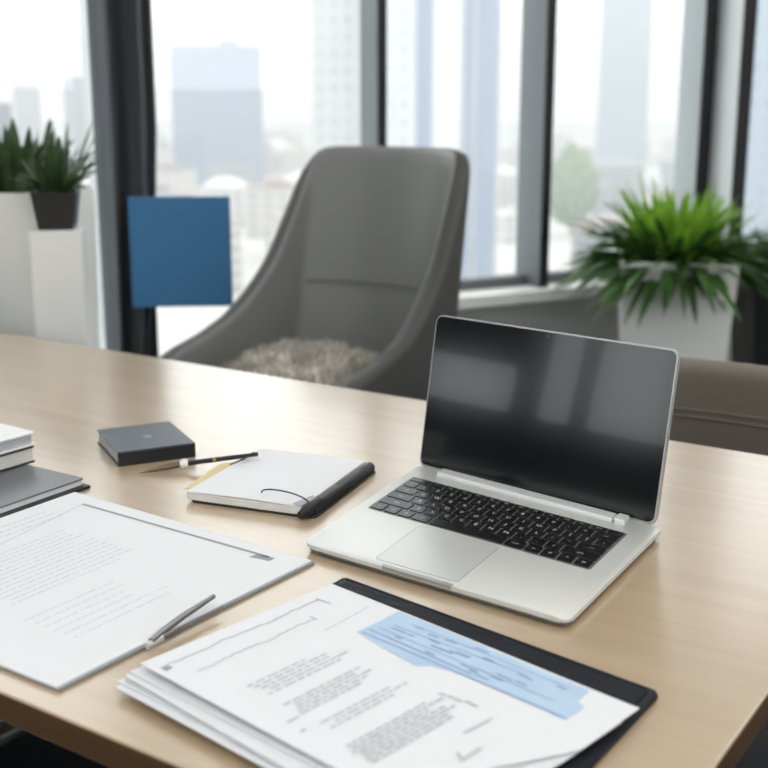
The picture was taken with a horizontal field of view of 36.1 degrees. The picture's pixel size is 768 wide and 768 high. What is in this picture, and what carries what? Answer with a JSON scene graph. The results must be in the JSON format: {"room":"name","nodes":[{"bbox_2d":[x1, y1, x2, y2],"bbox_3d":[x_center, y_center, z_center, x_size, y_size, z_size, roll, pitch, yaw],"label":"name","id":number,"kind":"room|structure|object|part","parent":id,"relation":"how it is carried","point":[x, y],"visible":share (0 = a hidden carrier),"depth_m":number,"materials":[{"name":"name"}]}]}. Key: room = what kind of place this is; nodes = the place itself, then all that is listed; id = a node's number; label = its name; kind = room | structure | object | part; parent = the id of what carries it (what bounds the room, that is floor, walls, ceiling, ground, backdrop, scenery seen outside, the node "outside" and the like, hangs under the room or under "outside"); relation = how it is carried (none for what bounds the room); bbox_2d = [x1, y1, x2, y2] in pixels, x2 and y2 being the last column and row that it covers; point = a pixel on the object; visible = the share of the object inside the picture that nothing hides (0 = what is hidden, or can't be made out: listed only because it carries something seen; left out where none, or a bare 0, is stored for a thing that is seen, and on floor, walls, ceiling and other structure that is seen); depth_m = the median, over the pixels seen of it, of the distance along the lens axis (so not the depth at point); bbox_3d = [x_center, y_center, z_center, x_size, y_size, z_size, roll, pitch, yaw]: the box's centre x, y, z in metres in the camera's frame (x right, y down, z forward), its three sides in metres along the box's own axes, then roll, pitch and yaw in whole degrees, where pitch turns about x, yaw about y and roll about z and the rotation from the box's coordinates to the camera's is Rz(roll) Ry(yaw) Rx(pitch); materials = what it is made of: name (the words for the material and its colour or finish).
{"room":"office","nodes":[
{"label":"office","id":0,"kind":"room"},
{"bbox_2d":[78,0,757,361],"bbox_3d":[-0.077,-1.050,3.601,5.950,2.750,0.305,-7,15,-28],"label":"wall window","id":1,"kind":"structure","parent":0,"point":[556,315],"depth_m":4.20,"materials":[{"name":"grey paint"}]},
{"bbox_2d":[88,0,156,355],"bbox_3d":[-0.706,-0.889,3.205,0.176,2.580,0.108,-7,15,-28],"label":"window frame","id":2,"kind":"structure","parent":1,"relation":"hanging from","point":[121,32],"depth_m":3.25,"materials":[{"name":"black metal"}]},
{"bbox_2d":[127,196,232,306],"bbox_3d":[-0.568,-0.380,3.327,0.278,0.306,0.126,-1,13,-4],"label":"wall panel","id":3,"kind":"object","parent":2,"relation":"attached to","point":[181,251],"visible":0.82,"depth_m":3.27,"materials":[{"name":"blue"}]},
{"bbox_2d":[460,0,556,290],"bbox_3d":[0.252,-1.301,3.748,0.636,2.030,0.147,-7,15,-28],"label":"window","id":4,"kind":"structure","parent":1,"relation":"attached to","point":[514,279],"depth_m":3.99,"materials":[{"name":"metal"}]},
{"bbox_2d":[548,268,615,282],"bbox_3d":[0.824,-1.382,4.088,0.740,2.030,0.060,-7,15,-28],"label":"window","id":5,"kind":"structure","parent":1,"relation":"attached to","point":[554,276],"depth_m":4.18,"materials":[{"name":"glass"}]},
{"bbox_2d":[734,719,767,767],"bbox_3d":[1.334,0.937,1.415,6.350,0.100,6.300,-7,15,-28],"label":"floor","id":6,"kind":"structure","parent":0,"point":[756,754],"depth_m":2.21,"materials":[{"name":"grey carpet"}]},
{"bbox_2d":[0,117,106,347],"bbox_3d":[-0.831,-0.046,2.824,0.399,1.159,0.487,7,15,27],"label":"potted plant","id":7,"kind":"object","parent":6,"relation":"on","point":[17,216],"visible":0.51,"depth_m":2.61,"materials":[{"name":"green plant"}]},
{"bbox_3d":[-0.845,0.035,2.825,0.344,1.000,0.344,0,13,0],"label":"pot","id":8,"kind":"part","parent":7,"relation":"part of","materials":[{"name":"white ceramic"}]},
{"bbox_2d":[0,720,109,767],"bbox_3d":[-0.531,0.538,1.447,0.552,0.659,0.521,9,16,33],"label":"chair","id":9,"kind":"object","parent":6,"relation":"on","point":[19,748],"visible":0.02,"depth_m":1.35,"materials":[{"name":"black"}]},
{"bbox_3d":[-0.308,0.600,1.314,0.022,0.600,0.512,9,16,33],"label":"arm frame","id":10,"kind":"part","parent":9,"relation":"part of","materials":[{"name":"black metal"}]},
{"bbox_2d":[28,226,92,346],"bbox_3d":[-0.682,0.129,2.570,0.124,0.935,0.124,-2,14,-8],"label":"pedestal","id":11,"kind":"object","parent":6,"relation":"on","point":[59,263],"visible":0.37,"depth_m":2.44,"materials":[{"name":"white ceramic"}]},
{"bbox_2d":[9,136,101,229],"bbox_3d":[-0.683,-0.421,2.436,0.190,0.197,0.175,-2,14,-8],"label":"potted plant","id":12,"kind":"object","parent":11,"relation":"on","point":[55,204],"visible":1,"depth_m":2.42,"materials":[{"name":"green plant"}]},
{"bbox_3d":[-0.682,-0.363,2.453,0.092,0.078,0.092,-2,14,-8],"label":"pot","id":13,"kind":"part","parent":12,"relation":"part of","materials":[{"name":"black ceramic"}]},
{"bbox_2d":[159,146,470,400],"bbox_3d":[-0.134,-0.005,2.820,0.564,1.086,0.709,9,16,33],"label":"armchair","id":14,"kind":"object","parent":6,"relation":"on","point":[366,249],"visible":0.41,"depth_m":2.96,"materials":[{"name":"grey fabric"}]},
{"bbox_2d":[222,336,380,386],"bbox_3d":[-0.189,-0.017,2.731,0.509,0.195,0.602,3,14,13],"label":"fur throw","id":15,"kind":"object","parent":14,"relation":"on","point":[330,363],"visible":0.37,"depth_m":2.66,"materials":[{"name":"grey fur"}]},
{"bbox_2d":[0,332,767,767],"bbox_3d":[-0.520,0.431,1.724,2.183,0.740,0.978,9,16,33],"label":"conference table","id":16,"kind":"object","parent":6,"relation":"on","point":[686,621],"visible":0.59,"depth_m":1.22,"materials":[{"name":"brown wood"}]},
{"bbox_2d":[0,464,89,517],"bbox_3d":[-0.523,0.135,1.345,0.213,0.012,0.303,9,16,32],"label":"hardcover book","id":17,"kind":"object","parent":16,"relation":"on","point":[26,486],"visible":1,"depth_m":1.39,"materials":[{"name":"grey paper"}]},
{"bbox_2d":[0,446,34,471],"bbox_3d":[-0.551,0.096,1.435,0.142,0.021,0.195,10,16,35],"label":"hardcover book","id":18,"kind":"object","parent":17,"relation":"on","point":[17,458],"visible":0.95,"depth_m":1.45,"materials":[{"name":"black paper"}]},
{"bbox_2d":[0,423,35,454],"bbox_3d":[-0.555,0.077,1.431,0.150,0.017,0.205,9,16,34],"label":"hardcover book","id":19,"kind":"object","parent":18,"relation":"on","point":[12,438],"visible":1,"depth_m":1.46,"materials":[{"name":"white paper"}]},
{"bbox_2d":[97,421,195,466],"bbox_3d":[-0.318,0.078,1.567,0.101,0.020,0.119,-6,15,-25],"label":"hardcover book","id":20,"kind":"object","parent":16,"relation":"on","point":[160,441],"visible":1,"depth_m":1.53,"materials":[{"name":"black paper"}]},
{"bbox_2d":[0,492,313,691],"bbox_3d":[-0.306,0.185,1.153,0.363,0.005,0.335,9,16,33],"label":"document","id":21,"kind":"object","parent":16,"relation":"on","point":[86,582],"visible":1,"depth_m":1.13,"materials":[{"name":"white paper"}]},
{"bbox_2d":[145,594,223,648],"bbox_3d":[-0.176,0.207,1.030,0.018,0.012,0.097,9,16,33],"label":"pen","id":22,"kind":"object","parent":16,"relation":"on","point":[157,637],"visible":1,"depth_m":1.02,"materials":[{"name":"silver metal"}]},
{"bbox_2d":[139,452,257,472],"bbox_3d":[-0.231,0.099,1.468,0.146,0.022,0.035,0,13,0],"label":"pen","id":23,"kind":"object","parent":16,"relation":"on","point":[183,463],"visible":1,"depth_m":1.48,"materials":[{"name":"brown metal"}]},
{"bbox_2d":[184,449,375,518],"bbox_3d":[-0.129,0.113,1.415,0.181,0.024,0.197,5,14,21],"label":"notebook","id":24,"kind":"object","parent":16,"relation":"on","point":[295,484],"visible":1,"depth_m":1.39,"materials":[{"name":"white paper"}]},
{"bbox_2d":[307,315,679,624],"bbox_3d":[0.113,0.065,1.243,0.349,0.196,0.349,9,16,33],"label":"laptop","id":25,"kind":"object","parent":16,"relation":"on","point":[539,482],"visible":1,"depth_m":1.29,"materials":[{"name":"silver metal"}]},
{"bbox_3d":[0.179,0.033,1.357,0.328,0.188,0.038,12,18,40],"label":"lid","id":26,"kind":"part","parent":25,"relation":"part of","materials":[{"name":"silver metal"}]},
{"bbox_2d":[333,578,657,767],"bbox_3d":[0.021,0.238,0.928,0.338,0.007,0.292,9,16,33],"label":"folio","id":27,"kind":"object","parent":16,"relation":"on","point":[642,697],"visible":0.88,"depth_m":0.95,"materials":[{"name":"black leather"}]},
{"bbox_2d":[115,684,280,767],"bbox_3d":[-0.021,0.243,0.890,0.318,0.001,0.210,12,18,41],"label":"paper sheet","id":28,"kind":"object","parent":27,"relation":"on","point":[218,738],"visible":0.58,"depth_m":0.85,"materials":[{"name":"white paper"}]},
{"bbox_2d":[117,677,230,739],"bbox_3d":[-0.021,0.239,0.900,0.318,0.001,0.210,11,18,40],"label":"paper sheet","id":29,"kind":"object","parent":28,"relation":"on","point":[122,681],"visible":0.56,"depth_m":0.90,"materials":[{"name":"white paper"}]},
{"bbox_2d":[125,679,554,767],"bbox_3d":[-0.015,0.240,0.892,0.318,0.001,0.210,12,18,41],"label":"paper sheet","id":30,"kind":"object","parent":29,"relation":"on","point":[127,680],"visible":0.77,"depth_m":0.87,"materials":[{"name":"white paper"}]},
{"bbox_3d":[-0.016,0.236,0.902,0.318,0.002,0.210,12,18,40],"label":"paper sheet","id":31,"kind":"object","parent":30,"relation":"on","visible":0},
{"bbox_2d":[127,674,621,767],"bbox_3d":[-0.014,0.238,0.890,0.318,0.002,0.210,12,18,42],"label":"paper sheet","id":32,"kind":"object","parent":31,"relation":"on","point":[270,752],"visible":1,"depth_m":0.83,"materials":[{"name":"white paper"}]},
{"bbox_2d":[130,666,528,767],"bbox_3d":[-0.012,0.234,0.903,0.318,0.002,0.210,12,18,40],"label":"paper sheet","id":33,"kind":"object","parent":32,"relation":"on","point":[143,672],"visible":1,"depth_m":0.86,"materials":[{"name":"white paper"}]},
{"bbox_2d":[140,584,639,767],"bbox_3d":[-0.001,0.231,0.901,0.322,0.008,0.214,12,18,41],"label":"documents","id":34,"kind":"object","parent":33,"relation":"on","point":[342,677],"visible":1,"depth_m":0.89,"materials":[{"name":"white paper"}]},
{"bbox_2d":[550,169,767,360],"bbox_3d":[0.923,-0.190,3.803,0.781,0.983,0.814,1,13,4],"label":"potted plant","id":35,"kind":"object","parent":6,"relation":"on","point":[673,284],"visible":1,"depth_m":3.62,"materials":[{"name":"green plant"}]},
{"bbox_3d":[0.928,-0.059,3.831,0.355,0.715,0.355,2,14,9],"label":"pot","id":36,"kind":"part","parent":35,"relation":"part of","materials":[{"name":"white ceramic"}]},
{"bbox_2d":[669,357,767,455],"bbox_3d":[0.648,0.321,2.069,0.542,0.797,0.499,8,16,31],"label":"chair","id":37,"kind":"object","parent":6,"relation":"on","point":[718,404],"visible":0.13,"depth_m":1.84,"materials":[{"name":"brown fabric"}]},
{"bbox_2d":[731,214,767,365],"bbox_3d":[1.347,-0.157,3.999,0.618,0.829,0.538,0,13,2],"label":"potted plant","id":38,"kind":"object","parent":6,"relation":"on","point":[749,337],"visible":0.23,"depth_m":3.87,"materials":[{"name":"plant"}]},
{"bbox_3d":[1.360,-0.079,3.991,0.330,0.680,0.330,0,13,2],"label":"pot","id":39,"kind":"part","parent":38,"relation":"part of","materials":[{"name":"black"}]},
{"label":"outside","id":40,"kind":"structure","parent":0,"visible":0},
{"bbox_2d":[273,151,310,171],"bbox_3d":[-68.959,-165.837,880.189,24.000,16.200,19.000,-7,15,-26],"label":"building","id":41,"kind":"structure","parent":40,"point":[285,161],"depth_m":873.00,"materials":[{"name":"beige ceramic"}]},
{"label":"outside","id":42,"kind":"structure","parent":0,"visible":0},
{"bbox_2d":[498,165,517,207],"bbox_3d":[58.037,-100.711,597.927,19.000,20.600,19.000,-1,13,-3],"label":"building","id":43,"kind":"structure","parent":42,"point":[508,177],"depth_m":589.84,"materials":[{"name":"grey concrete"}]},
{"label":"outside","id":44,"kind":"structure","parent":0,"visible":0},
{"bbox_2d":[290,145,311,157],"bbox_3d":[-75.368,-199.338,1020.513,24.000,16.200,19.000,-4,14,-16],"label":"building","id":45,"kind":"structure","parent":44,"point":[305,149],"depth_m":1014.18,"materials":[{"name":"beige ceramic"}]},
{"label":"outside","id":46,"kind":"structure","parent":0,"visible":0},
{"bbox_2d":[157,143,172,148],"bbox_3d":[-188.685,-199.053,1016.303,28.600,17.600,14.600,0,13,-2],"label":"building","id":47,"kind":"structure","parent":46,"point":[160,145],"depth_m":1011.46,"materials":[{"name":"grey"}]},
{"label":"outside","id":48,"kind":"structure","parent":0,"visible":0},
{"bbox_2d":[288,133,302,144],"bbox_3d":[-94.737,-239.274,1175.299,23.600,22.000,14.600,4,14,18],"label":"building","id":49,"kind":"structure","parent":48,"point":[294,139],"depth_m":1166.46,"materials":[{"name":"beige ceramic"}]},
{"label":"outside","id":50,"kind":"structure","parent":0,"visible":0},
{"bbox_2d":[68,152,87,172],"bbox_3d":[-176.820,-115.762,651.495,29.000,25.000,19.000,6,15,23],"label":"building","id":51,"kind":"structure","parent":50,"point":[71,153],"depth_m":643.08,"materials":[{"name":"grey"}]},
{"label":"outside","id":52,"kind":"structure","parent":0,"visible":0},
{"bbox_2d":[497,206,516,244],"bbox_3d":[49.840,-60.391,444.974,18.600,13.200,14.600,-4,14,-18],"label":"building","id":53,"kind":"structure","parent":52,"point":[507,219],"depth_m":437.26,"materials":[{"name":"grey"}]},
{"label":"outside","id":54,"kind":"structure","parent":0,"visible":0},
{"bbox_2d":[512,135,518,147],"bbox_3d":[141.078,-241.021,1185.631,19.000,20.600,19.000,-7,15,-26],"label":"building","id":55,"kind":"structure","parent":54,"point":[515,140],"depth_m":1182.80,"materials":[{"name":"grey"}]},
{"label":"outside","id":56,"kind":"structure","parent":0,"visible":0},
{"bbox_2d":[510,148,518,171],"bbox_3d":[102.523,-158.249,835.916,23.600,22.000,14.600,4,14,17],"label":"building","id":57,"kind":"structure","parent":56,"point":[514,151],"depth_m":831.80,"materials":[{"name":"beige ceramic"}]},
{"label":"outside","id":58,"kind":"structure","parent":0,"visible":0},
{"bbox_2d":[553,134,572,150],"bbox_3d":[168.667,-228.059,1128.322,23.600,22.000,14.600,1,13,3],"label":"building","id":59,"kind":"structure","parent":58,"point":[563,141],"depth_m":1120.68,"materials":[{"name":"beige ceramic"}]},
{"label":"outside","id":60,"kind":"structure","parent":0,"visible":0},
{"bbox_2d":[263,141,272,174],"bbox_3d":[-98.111,-165.994,861.899,29.000,25.000,19.000,5,14,22],"label":"building","id":61,"kind":"structure","parent":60,"point":[267,148],"depth_m":858.31,"materials":[{"name":"grey"}]},
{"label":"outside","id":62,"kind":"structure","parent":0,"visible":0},
{"bbox_2d":[61,76,86,154],"bbox_3d":[-203.573,-171.227,790.800,21.096,68.200,19.046,-3,14,-14],"label":"block","id":63,"kind":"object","parent":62,"point":[73,92],"visible":0.54,"depth_m":778.36,"materials":[{"name":"grey"}]},
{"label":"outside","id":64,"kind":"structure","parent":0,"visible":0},
{"bbox_2d":[14,121,676,356],"bbox_3d":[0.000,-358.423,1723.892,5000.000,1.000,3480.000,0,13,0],"label":"ground","id":65,"kind":"structure","parent":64,"point":[176,325],"depth_m":453.79,"materials":[{"name":"white"}]},
{"bbox_2d":[0,102,12,141],"bbox_3d":[-160.709,-92.489,496.525,10.931,51.700,9.898,-4,14,-17],"label":"block","id":66,"kind":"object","parent":65,"relation":"on","point":[6,116],"visible":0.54,"depth_m":488.27,"materials":[{"name":"grey"}]},
{"bbox_2d":[310,0,360,156],"bbox_3d":[-9.339,-66.034,257.602,13.707,111.200,12.397,0,13,-2],"label":"tower","id":67,"kind":"structure","parent":65,"relation":"on","point":[334,24],"depth_m":251.34,"materials":[{"name":"grey"}]},
{"bbox_2d":[387,0,501,277],"bbox_3d":[11.993,-67.251,241.168,23.608,121.200,21.607,1,13,3],"label":"tower","id":68,"kind":"structure","parent":65,"relation":"on","point":[444,56],"depth_m":232.45,"materials":[{"name":"grey"}]},
{"bbox_2d":[596,0,653,163],"bbox_3d":[160.899,-237.221,780.853,33.658,201.200,30.352,3,14,11],"label":"tower","id":69,"kind":"structure","parent":65,"relation":"on","point":[626,25],"depth_m":774.38,"materials":[{"name":"grey"}]},
{"bbox_2d":[742,0,767,252],"bbox_3d":[85.503,-65.734,256.343,11.344,111.200,10.269,4,14,17],"label":"tower","id":70,"kind":"structure","parent":65,"relation":"on","point":[756,185],"depth_m":255.61,"materials":[{"name":"grey"}]},
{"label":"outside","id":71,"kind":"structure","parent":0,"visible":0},
{"bbox_2d":[12,83,42,145],"bbox_3d":[-268.000,-192.851,887.833,19.939,65.200,18.005,-4,14,-16],"label":"block","id":72,"kind":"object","parent":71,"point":[26,97],"visible":0.71,"depth_m":876.63,"materials":[{"name":"grey"}]},
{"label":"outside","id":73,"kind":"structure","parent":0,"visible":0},
{"bbox_2d":[168,39,263,185],"bbox_3d":[-108.370,-176.412,765.149,57.129,90.200,51.476,-2,14,-8],"label":"office block","id":74,"kind":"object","parent":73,"point":[216,90],"visible":0.9,"depth_m":739.64,"materials":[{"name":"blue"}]},
{"bbox_2d":[219,39,237,44],"bbox_3d":[-99.971,-218.603,756.268,11.306,4.000,30.526,-2,14,-8],"label":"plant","id":75,"kind":"object","parent":74,"relation":"on","point":[221,41],"depth_m":741.45,"materials":[{"name":"white"}]},
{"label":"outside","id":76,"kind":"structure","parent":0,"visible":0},
{"bbox_2d":[551,142,599,234],"bbox_3d":[74.501,-77.117,464.762,21.185,36.612,20.837,0,13,0],"label":"tree","id":77,"kind":"object","parent":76,"point":[575,190],"visible":0.91,"depth_m":458.24,"materials":[{"name":"green plant"}]},
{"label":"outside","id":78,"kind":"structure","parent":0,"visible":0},
{"bbox_2d":[156,184,197,195],"bbox_3d":[-82.034,-62.378,434.350,23.600,22.000,14.600,2,14,9],"label":"building","id":79,"kind":"structure","parent":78,"point":[159,187],"depth_m":430.48,"materials":[{"name":"beige ceramic"}]},
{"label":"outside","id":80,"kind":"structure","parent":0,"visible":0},
{"bbox_2d":[660,161,674,185],"bbox_3d":[189.955,-133.674,742.454,28.600,17.600,14.600,-1,13,-5],"label":"building","id":81,"kind":"structure","parent":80,"point":[667,168],"depth_m":735.86,"materials":[{"name":"grey"}]},
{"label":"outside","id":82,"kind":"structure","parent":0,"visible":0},
{"bbox_2d":[593,180,664,216],"bbox_3d":[109.356,-82.287,527.216,28.600,17.600,14.600,6,15,25],"label":"building","id":83,"kind":"structure","parent":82,"point":[608,193],"depth_m":523.08,"materials":[{"name":"grey concrete"}]},
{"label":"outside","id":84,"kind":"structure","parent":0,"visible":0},
{"bbox_2d":[156,191,183,195],"bbox_3d":[-72.995,-47.215,364.376,29.000,25.000,19.000,4,14,17],"label":"building","id":85,"kind":"structure","parent":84,"point":[158,193],"depth_m":358.45,"materials":[{"name":"grey concrete"}]},
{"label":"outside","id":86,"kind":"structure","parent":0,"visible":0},
{"bbox_2d":[262,172,293,184],"bbox_3d":[-51.666,-103.446,618.854,24.000,16.200,19.000,0,13,1],"label":"building","id":87,"kind":"structure","parent":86,"point":[274,175],"depth_m":612.58,"materials":[{"name":"beige ceramic"}]},
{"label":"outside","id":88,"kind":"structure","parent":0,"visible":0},
{"bbox_2d":[571,222,628,268],"bbox_3d":[70.049,-37.974,341.605,28.600,17.600,14.600,-6,15,-25],"label":"building","id":89,"kind":"structure","parent":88,"point":[578,239],"depth_m":337.31,"materials":[{"name":"grey"}]},
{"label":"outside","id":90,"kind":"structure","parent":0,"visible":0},
{"bbox_2d":[79,173,88,184],"bbox_3d":[-133.688,-86.554,538.626,19.000,20.600,19.000,6,15,23],"label":"building","id":91,"kind":"structure","parent":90,"point":[85,181],"depth_m":528.34,"materials":[{"name":"grey"}]},
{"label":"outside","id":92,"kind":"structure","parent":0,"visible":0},
{"bbox_2d":[265,210,284,254],"bbox_3d":[-26.848,-50.837,398.499,24.000,16.200,19.000,1,14,6],"label":"building","id":93,"kind":"structure","parent":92,"point":[272,225],"depth_m":390.81,"materials":[{"name":"beige ceramic"}]},
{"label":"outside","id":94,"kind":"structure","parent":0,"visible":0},
{"bbox_2d":[267,137,288,144],"bbox_3d":[-97.046,-215.889,1080.361,19.000,20.600,19.000,-2,14,-10],"label":"building","id":95,"kind":"structure","parent":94,"point":[273,140],"depth_m":1072.10,"materials":[{"name":"grey"}]},
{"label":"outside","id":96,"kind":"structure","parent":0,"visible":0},
{"bbox_2d":[550,206,592,215],"bbox_3d":[83.887,-88.949,555.120,28.600,17.600,14.600,-5,14,-19],"label":"building","id":97,"kind":"structure","parent":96,"point":[590,212],"depth_m":553.83,"materials":[{"name":"grey concrete"}]},
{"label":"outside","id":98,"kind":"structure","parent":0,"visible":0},
{"bbox_2d":[205,161,256,185],"bbox_3d":[-90.863,-123.295,698.981,28.600,17.600,14.600,-4,14,-16],"label":"building","id":99,"kind":"structure","parent":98,"point":[246,173],"depth_m":693.30,"materials":[{"name":"grey"}]},
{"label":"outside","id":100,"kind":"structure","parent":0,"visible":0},
{"bbox_2d":[200,177,249,226],"bbox_3d":[-67.813,-78.316,504.121,19.000,20.600,19.000,0,13,1],"label":"building","id":101,"kind":"structure","parent":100,"point":[232,187],"depth_m":495.24,"materials":[{"name":"grey concrete"}]},
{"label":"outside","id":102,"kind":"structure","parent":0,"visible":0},
{"bbox_2d":[243,180,294,238],"bbox_3d":[-41.081,-68.601,460.416,23.600,22.000,14.600,3,14,13],"label":"building","id":103,"kind":"structure","parent":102,"point":[263,203],"depth_m":454.68,"materials":[{"name":"white concrete"}]},
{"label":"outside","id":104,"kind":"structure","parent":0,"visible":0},
{"bbox_2d":[552,150,602,161],"bbox_3d":[109.546,-121.402,675.118,29.000,25.000,19.000,5,14,18],"label":"building","id":105,"kind":"structure","parent":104,"point":[557,155],"depth_m":668.53,"materials":[{"name":"grey"}]},
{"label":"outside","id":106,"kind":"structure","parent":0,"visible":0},
{"bbox_2d":[156,148,173,163],"bbox_3d":[-177.740,-181.544,945.980,24.000,16.200,19.000,-1,14,-6],"label":"building","id":107,"kind":"structure","parent":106,"point":[164,155],"depth_m":937.73,"materials":[{"name":"beige ceramic"}]},
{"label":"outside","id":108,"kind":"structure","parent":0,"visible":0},
{"bbox_2d":[647,151,674,168],"bbox_3d":[223.893,-181.050,950.367,18.600,13.200,14.600,-3,14,-12],"label":"building","id":109,"kind":"structure","parent":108,"point":[653,160],"depth_m":944.40,"materials":[{"name":"grey"}]},
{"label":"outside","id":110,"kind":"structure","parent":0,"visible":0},
{"bbox_2d":[499,148,510,166],"bbox_3d":[92.092,-182.655,950.631,24.000,16.200,19.000,7,15,27],"label":"building","id":111,"kind":"structure","parent":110,"point":[504,153],"depth_m":940.02,"materials":[{"name":"beige ceramic"}]},
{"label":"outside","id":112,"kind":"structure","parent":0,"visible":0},
{"bbox_2d":[282,171,301,184],"bbox_3d":[-36.456,-88.270,545.817,19.000,20.600,19.000,-4,14,-14],"label":"building","id":113,"kind":"structure","parent":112,"point":[291,179],"depth_m":538.10,"materials":[{"name":"grey"}]},
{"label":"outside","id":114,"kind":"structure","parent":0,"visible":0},
{"bbox_2d":[157,132,165,145],"bbox_3d":[-225.887,-229.673,1128.625,29.000,25.000,19.000,6,15,22],"label":"building","id":115,"kind":"structure","parent":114,"point":[161,138],"depth_m":1123.14,"materials":[{"name":"grey"}]},
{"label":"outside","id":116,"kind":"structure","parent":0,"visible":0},
{"bbox_2d":[552,143,558,153],"bbox_3d":[145.873,-217.019,1091.555,28.600,17.600,14.600,-2,14,-8],"label":"building","id":117,"kind":"structure","parent":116,"point":[555,145],"depth_m":1085.93,"materials":[{"name":"grey"}]},
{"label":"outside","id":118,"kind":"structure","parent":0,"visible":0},
{"bbox_2d":[640,185,673,209],"bbox_3d":[107.190,-61.371,430.131,23.600,22.000,14.600,-5,14,-21],"label":"building","id":119,"kind":"structure","parent":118,"point":[669,187],"depth_m":425.78,"materials":[{"name":"white concrete"}]},
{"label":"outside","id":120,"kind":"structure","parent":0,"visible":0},
{"bbox_2d":[591,157,645,184],"bbox_3d":[115.473,-101.529,591.877,29.000,25.000,19.000,1,13,3],"label":"building","id":121,"kind":"structure","parent":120,"point":[610,169],"depth_m":582.25,"materials":[{"name":"grey"}]},
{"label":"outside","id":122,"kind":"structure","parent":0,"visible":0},
{"bbox_2d":[645,174,664,184],"bbox_3d":[141.096,-107.877,643.873,18.600,13.200,14.600,-6,15,-22],"label":"building","id":123,"kind":"structure","parent":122,"point":[648,181],"depth_m":638.62,"materials":[{"name":"grey"}]},
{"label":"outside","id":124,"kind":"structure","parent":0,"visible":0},
{"bbox_2d":[575,214,640,229],"bbox_3d":[76.601,-47.395,384.080,24.000,16.200,19.000,-3,14,-13],"label":"building","id":125,"kind":"structure","parent":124,"point":[614,217],"depth_m":379.90,"materials":[{"name":"beige ceramic"}]},
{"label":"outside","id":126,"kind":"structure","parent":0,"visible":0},
{"bbox_2d":[231,221,243,294],"bbox_3d":[-52.251,-35.804,323.042,23.600,22.000,14.600,6,15,24],"label":"building","id":127,"kind":"structure","parent":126,"point":[236,226],"depth_m":322.18,"materials":[{"name":"beige ceramic"}]},
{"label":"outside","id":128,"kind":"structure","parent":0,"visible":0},
{"bbox_2d":[662,138,675,153],"bbox_3d":[299.285,-244.376,1209.158,24.000,16.200,19.000,6,15,22],"label":"building","id":129,"kind":"structure","parent":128,"point":[669,145],"depth_m":1203.48,"materials":[{"name":"beige ceramic"}]},
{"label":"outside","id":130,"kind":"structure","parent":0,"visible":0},
{"bbox_2d":[272,143,295,155],"bbox_3d":[-80.652,-176.924,917.153,19.000,20.600,19.000,5,14,22],"label":"building","id":131,"kind":"structure","parent":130,"point":[278,148],"depth_m":909.10,"materials":[{"name":"grey"}]},
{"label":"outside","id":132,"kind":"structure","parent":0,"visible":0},
{"bbox_2d":[156,164,196,189],"bbox_3d":[-105.501,-96.808,578.562,23.600,22.000,14.600,6,15,23],"label":"building","id":133,"kind":"structure","parent":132,"point":[178,178],"depth_m":570.85,"materials":[{"name":"beige ceramic"}]},
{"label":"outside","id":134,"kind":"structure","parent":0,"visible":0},
{"bbox_2d":[263,131,289,144],"bbox_3d":[-105.692,-233.226,1143.508,29.000,25.000,19.000,-2,14,-8],"label":"building","id":135,"kind":"structure","parent":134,"point":[267,135],"depth_m":1134.44,"materials":[{"name":"grey"}]}
]}

